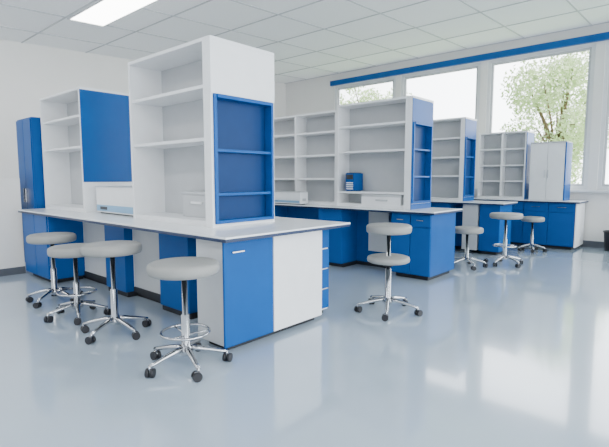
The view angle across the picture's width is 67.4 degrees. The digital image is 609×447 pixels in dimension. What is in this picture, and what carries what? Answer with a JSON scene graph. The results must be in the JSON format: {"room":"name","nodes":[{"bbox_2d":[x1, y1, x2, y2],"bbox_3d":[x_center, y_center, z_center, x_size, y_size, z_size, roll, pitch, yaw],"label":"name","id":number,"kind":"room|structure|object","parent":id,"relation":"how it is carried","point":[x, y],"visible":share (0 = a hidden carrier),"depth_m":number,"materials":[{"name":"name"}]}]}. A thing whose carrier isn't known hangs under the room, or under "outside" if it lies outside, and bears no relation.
{"room":"science laboratory","nodes":[
{"label":"science laboratory","id":0,"kind":"room"},
{"bbox_2d":[0,178,24,268],"bbox_3d":[-6.182,0.252,4.304,0.400,1.345,6.160,5,8,41],"label":"wall","id":1,"kind":"structure","parent":0,"point":[11,228],"depth_m":6.35,"materials":[{"name":"paint"}]},
{"bbox_2d":[0,266,25,276],"bbox_3d":[-6.027,0.885,4.229,0.015,0.100,6.160,5,8,41],"label":"baseboard","id":2,"kind":"structure","parent":1,"relation":"attached to","point":[15,270],"depth_m":6.40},
{"bbox_2d":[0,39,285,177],"bbox_3d":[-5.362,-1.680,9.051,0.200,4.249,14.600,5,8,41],"label":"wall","id":3,"kind":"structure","parent":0,"point":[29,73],"depth_m":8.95,"materials":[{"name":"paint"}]},
{"bbox_2d":[181,191,205,217],"bbox_3d":[-0.987,-0.187,4.450,0.500,0.250,0.170,5,8,41],"label":"storage box","id":4,"kind":"object","parent":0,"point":[193,201],"visible":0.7,"depth_m":4.42,"materials":[{"name":"white plastic"}]},
{"bbox_2d":[0,245,608,446],"bbox_3d":[0.621,1.010,3.982,16.200,0.100,14.600,5,8,41],"label":"floor","id":5,"kind":"structure","parent":0,"point":[503,355],"depth_m":3.22,"materials":[{"name":"plastic"}]},
{"bbox_2d":[16,117,45,261],"bbox_3d":[-3.857,-0.434,6.875,0.590,2.200,0.625,5,8,41],"label":"storage cabinet","id":6,"kind":"object","parent":5,"relation":"on","point":[28,130],"visible":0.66,"depth_m":6.52,"materials":[{"name":"blue metal"}]},
{"bbox_2d":[25,232,82,308],"bbox_3d":[-2.730,0.482,5.007,0.580,0.746,0.572,5,8,41],"label":"stool","id":7,"kind":"object","parent":5,"relation":"on","point":[48,238],"visible":0.82,"depth_m":4.91,"materials":[{"name":"silver metal"}]},
{"bbox_2d":[44,243,110,324],"bbox_3d":[-2.225,0.563,4.421,0.567,0.702,0.565,5,8,41],"label":"stool","id":8,"kind":"object","parent":5,"relation":"on","point":[72,250],"visible":0.91,"depth_m":4.38,"materials":[{"name":"silver metal"}]},
{"bbox_2d":[80,240,151,344],"bbox_3d":[-1.636,0.565,3.953,0.596,0.792,0.604,5,8,41],"label":"stool","id":9,"kind":"object","parent":5,"relation":"on","point":[112,249],"visible":1,"depth_m":3.89,"materials":[{"name":"silver metal"}]},
{"bbox_2d":[18,208,349,349],"bbox_3d":[-1.745,0.356,5.402,4.500,0.920,1.530,5,8,41],"label":"laboratory bench","id":10,"kind":"object","parent":5,"relation":"on","point":[272,277],"visible":0.88,"depth_m":4.11,"materials":[{"name":"laminate"}]},
{"bbox_2d":[39,86,131,212],"bbox_3d":[-2.970,-0.963,6.290,1.320,1.530,0.720,5,8,41],"label":"shelving unit","id":11,"kind":"object","parent":10,"relation":"on","point":[85,132],"depth_m":5.97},
{"bbox_2d":[95,186,132,215],"bbox_3d":[-2.074,-0.281,5.493,0.972,0.330,0.446,5,8,41],"label":"laboratory analyzer","id":12,"kind":"object","parent":10,"relation":"on","point":[118,200],"depth_m":5.33,"materials":[{"name":"white plastic"}]},
{"bbox_2d":[128,35,274,227],"bbox_3d":[-1.045,-0.834,4.592,1.400,1.610,0.750,5,8,41],"label":"shelving unit","id":13,"kind":"object","parent":10,"relation":"on","point":[201,110],"depth_m":4.38,"materials":[{"name":"white laminate"}]},
{"bbox_2d":[144,257,232,382],"bbox_3d":[-0.864,0.649,3.257,0.606,0.762,0.609,5,8,41],"label":"stool","id":14,"kind":"object","parent":5,"relation":"on","point":[183,269],"depth_m":3.19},
{"bbox_2d":[275,204,461,280],"bbox_3d":[0.288,0.137,7.605,4.400,0.920,0.880,5,8,41],"label":"laboratory bench","id":15,"kind":"object","parent":5,"relation":"on","point":[430,245],"visible":0.66,"depth_m":6.44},
{"bbox_2d":[274,191,307,204],"bbox_3d":[-0.306,-0.434,7.630,0.812,0.210,0.196,5,8,41],"label":"laboratory analyzer","id":16,"kind":"object","parent":15,"relation":"on","point":[281,197],"visible":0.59,"depth_m":7.44,"materials":[{"name":"white plastic"}]},
{"bbox_2d":[274,110,336,205],"bbox_3d":[-0.095,-1.089,7.905,2.070,1.460,0.560,5,8,41],"label":"shelving unit","id":17,"kind":"object","parent":15,"relation":"on","point":[305,145],"depth_m":7.65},
{"bbox_2d":[336,95,433,209],"bbox_3d":[1.171,-1.005,6.757,1.290,1.520,0.600,5,8,41],"label":"shelving unit","id":18,"kind":"object","parent":15,"relation":"on","point":[389,141],"depth_m":6.64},
{"bbox_2d":[346,173,362,190],"bbox_3d":[0.754,-0.632,6.951,0.160,0.280,0.240,5,8,41],"label":"supplies","id":19,"kind":"object","parent":18,"relation":"on","point":[354,181],"visible":0.98,"depth_m":6.88,"materials":[{"name":"blue laminate"}]},
{"bbox_2d":[354,223,422,320],"bbox_3d":[0.861,0.450,4.601,0.658,0.892,0.656,5,8,41],"label":"stool","id":20,"kind":"object","parent":5,"relation":"on","point":[388,259],"visible":1,"depth_m":4.50,"materials":[{"name":"silver metal"}]},
{"bbox_2d":[454,226,487,270],"bbox_3d":[2.466,0.355,6.967,0.562,0.612,0.569,5,8,41],"label":"stool","id":21,"kind":"object","parent":5,"relation":"on","point":[468,230],"visible":0.82,"depth_m":6.86,"materials":[{"name":"silver metal"}]},
{"bbox_2d":[431,200,517,254],"bbox_3d":[1.997,-0.056,9.535,4.380,0.920,0.750,5,8,41],"label":"laboratory bench","id":22,"kind":"object","parent":5,"relation":"on","point":[475,212],"visible":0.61,"depth_m":8.15,"materials":[{"name":"laminate"}]},
{"bbox_2d":[431,117,476,200],"bbox_3d":[2.572,-1.231,8.979,1.420,1.530,0.520,5,8,41],"label":"shelving unit","id":23,"kind":"object","parent":22,"relation":"on","point":[454,139],"depth_m":8.71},
{"bbox_2d":[483,212,522,267],"bbox_3d":[3.109,0.240,7.109,0.583,0.812,0.589,5,8,41],"label":"stool","id":24,"kind":"object","parent":5,"relation":"on","point":[505,216],"visible":1,"depth_m":7.06,"materials":[{"name":"silver metal"}]},
{"bbox_2d":[474,197,588,249],"bbox_3d":[2.969,-0.176,10.745,6.220,0.920,0.800,5,8,41],"label":"laboratory bench","id":25,"kind":"object","parent":5,"relation":"on","point":[562,227],"visible":0.2,"depth_m":8.77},
{"bbox_2d":[477,130,534,199],"bbox_3d":[4.186,-1.201,9.530,0.950,1.360,0.480,5,8,41],"label":"shelving unit","id":26,"kind":"object","parent":25,"relation":"on","point":[504,158],"depth_m":9.45,"materials":[{"name":"white laminate"}]},
{"bbox_2d":[529,141,572,200],"bbox_3d":[4.823,-1.024,8.967,0.630,1.120,0.500,5,8,41],"label":"storage cabinet","id":27,"kind":"object","parent":25,"relation":"on","point":[550,162],"visible":1,"depth_m":8.79,"materials":[{"name":"white metal"}]},
{"bbox_2d":[517,216,546,252],"bbox_3d":[4.198,0.192,8.453,0.480,0.642,0.459,-2,6,-20],"label":"stool","id":28,"kind":"object","parent":5,"relation":"on","point":[533,219],"visible":0.98,"depth_m":8.37,"materials":[{"name":"silver metal"}]},
{"bbox_2d":[603,230,608,250],"bbox_3d":[5.734,0.325,8.490,0.340,0.370,0.340,5,8,41],"label":"waste bin","id":29,"kind":"object","parent":5,"relation":"on","point":[606,232],"visible":1,"depth_m":8.46,"materials":[{"name":"black plastic"}]},
{"bbox_2d":[0,0,608,82],"bbox_3d":[0.621,-2.990,3.583,16.200,0.757,14.600,5,8,41],"label":"ceiling","id":30,"kind":"structure","parent":0,"point":[228,14],"depth_m":8.19,"materials":[{"name":"tile"}]},
{"bbox_2d":[67,0,159,26],"bbox_3d":[-2.713,-3.236,6.748,2.380,0.057,0.600,5,8,41],"label":"ceiling light panel","id":31,"kind":"object","parent":30,"relation":"in","point":[102,13],"depth_m":7.01,"materials":[{"name":"white plastic"}]},
{"bbox_2d":[0,0,608,83],"bbox_3d":[0.629,-2.917,3.449,16.000,0.658,14.400,5,8,41],"label":"grid","id":32,"kind":"object","parent":30,"relation":"attached to","point":[568,1],"depth_m":8.30,"materials":[{"name":"white metal"}]},
{"bbox_2d":[361,194,403,205],"bbox_3d":[1.163,-0.350,6.617,0.670,0.145,0.275,5,8,41],"label":"storage box","id":33,"kind":"object","parent":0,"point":[379,199],"visible":0.82,"depth_m":6.51,"materials":[{"name":"white plastic"}]},
{"bbox_2d":[286,23,608,241],"bbox_3d":[5.476,-1.676,9.058,16.000,4.240,0.200,5,8,41],"label":"wall","id":34,"kind":"structure","parent":0,"point":[313,95],"depth_m":9.70,"materials":[{"name":"paint"}]},
{"bbox_2d":[335,76,395,109],"bbox_3d":[1.623,-2.409,12.382,1.950,2.800,0.100,5,8,41],"label":"window","id":35,"kind":"structure","parent":34,"relation":"in","point":[393,78],"depth_m":12.26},
{"bbox_2d":[401,62,480,187],"bbox_3d":[3.212,-2.270,10.978,2.000,2.800,0.100,5,8,41],"label":"window","id":36,"kind":"structure","parent":34,"relation":"in","point":[477,65],"depth_m":10.43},
{"bbox_2d":[330,32,608,85],"bbox_3d":[6.052,-3.462,8.171,14.200,0.130,0.090,5,8,41],"label":"trim","id":37,"kind":"structure","parent":34,"relation":"attached to","point":[604,36],"depth_m":10.00,"materials":[{"name":"blue paint"}]},
{"bbox_2d":[486,42,595,189],"bbox_3d":[4.831,-2.127,9.548,2.030,2.800,0.100,5,8,41],"label":"window","id":38,"kind":"structure","parent":34,"relation":"in","point":[591,47],"depth_m":9.04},
{"bbox_2d":[474,188,608,192],"bbox_3d":[5.998,-0.585,8.472,14.300,0.045,0.140,5,8,41],"label":"trim","id":39,"kind":"structure","parent":34,"relation":"attached to","point":[587,191],"depth_m":8.80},
{"bbox_2d":[580,240,603,247],"bbox_3d":[5.404,0.382,9.182,16.000,0.120,0.015,5,8,41],"label":"baseboard","id":40,"kind":"structure","parent":34,"relation":"attached to","point":[586,243],"depth_m":8.95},
{"bbox_2d":[597,40,608,189],"bbox_3d":[6.480,-1.982,8.091,2.060,2.800,0.100,5,8,41],"label":"window","id":41,"kind":"structure","parent":34,"relation":"in","point":[601,185],"depth_m":8.73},
{"label":"outside","id":42,"kind":"structure","parent":0,"visible":0},
{"bbox_3d":[22.631,-2.130,40.540,100.000,0.100,69.300,5,8,41],"label":"ground","id":43,"kind":"structure","parent":42,"visible":0},
{"bbox_2d":[340,86,411,104],"bbox_3d":[3.322,-4.353,24.646,6.360,7.491,5.216,1,6,8],"label":"tree","id":44,"kind":"object","parent":43,"relation":"on","point":[363,97],"visible":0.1,"depth_m":24.59,"materials":[{"name":"green plant"}]},
{"bbox_2d":[500,51,608,183],"bbox_3d":[9.791,-3.312,17.826,4.316,6.774,5.254,1,6,11],"label":"tree","id":45,"kind":"object","parent":43,"relation":"on","point":[542,98],"visible":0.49,"depth_m":17.04,"materials":[{"name":"green plant"}]}
]}

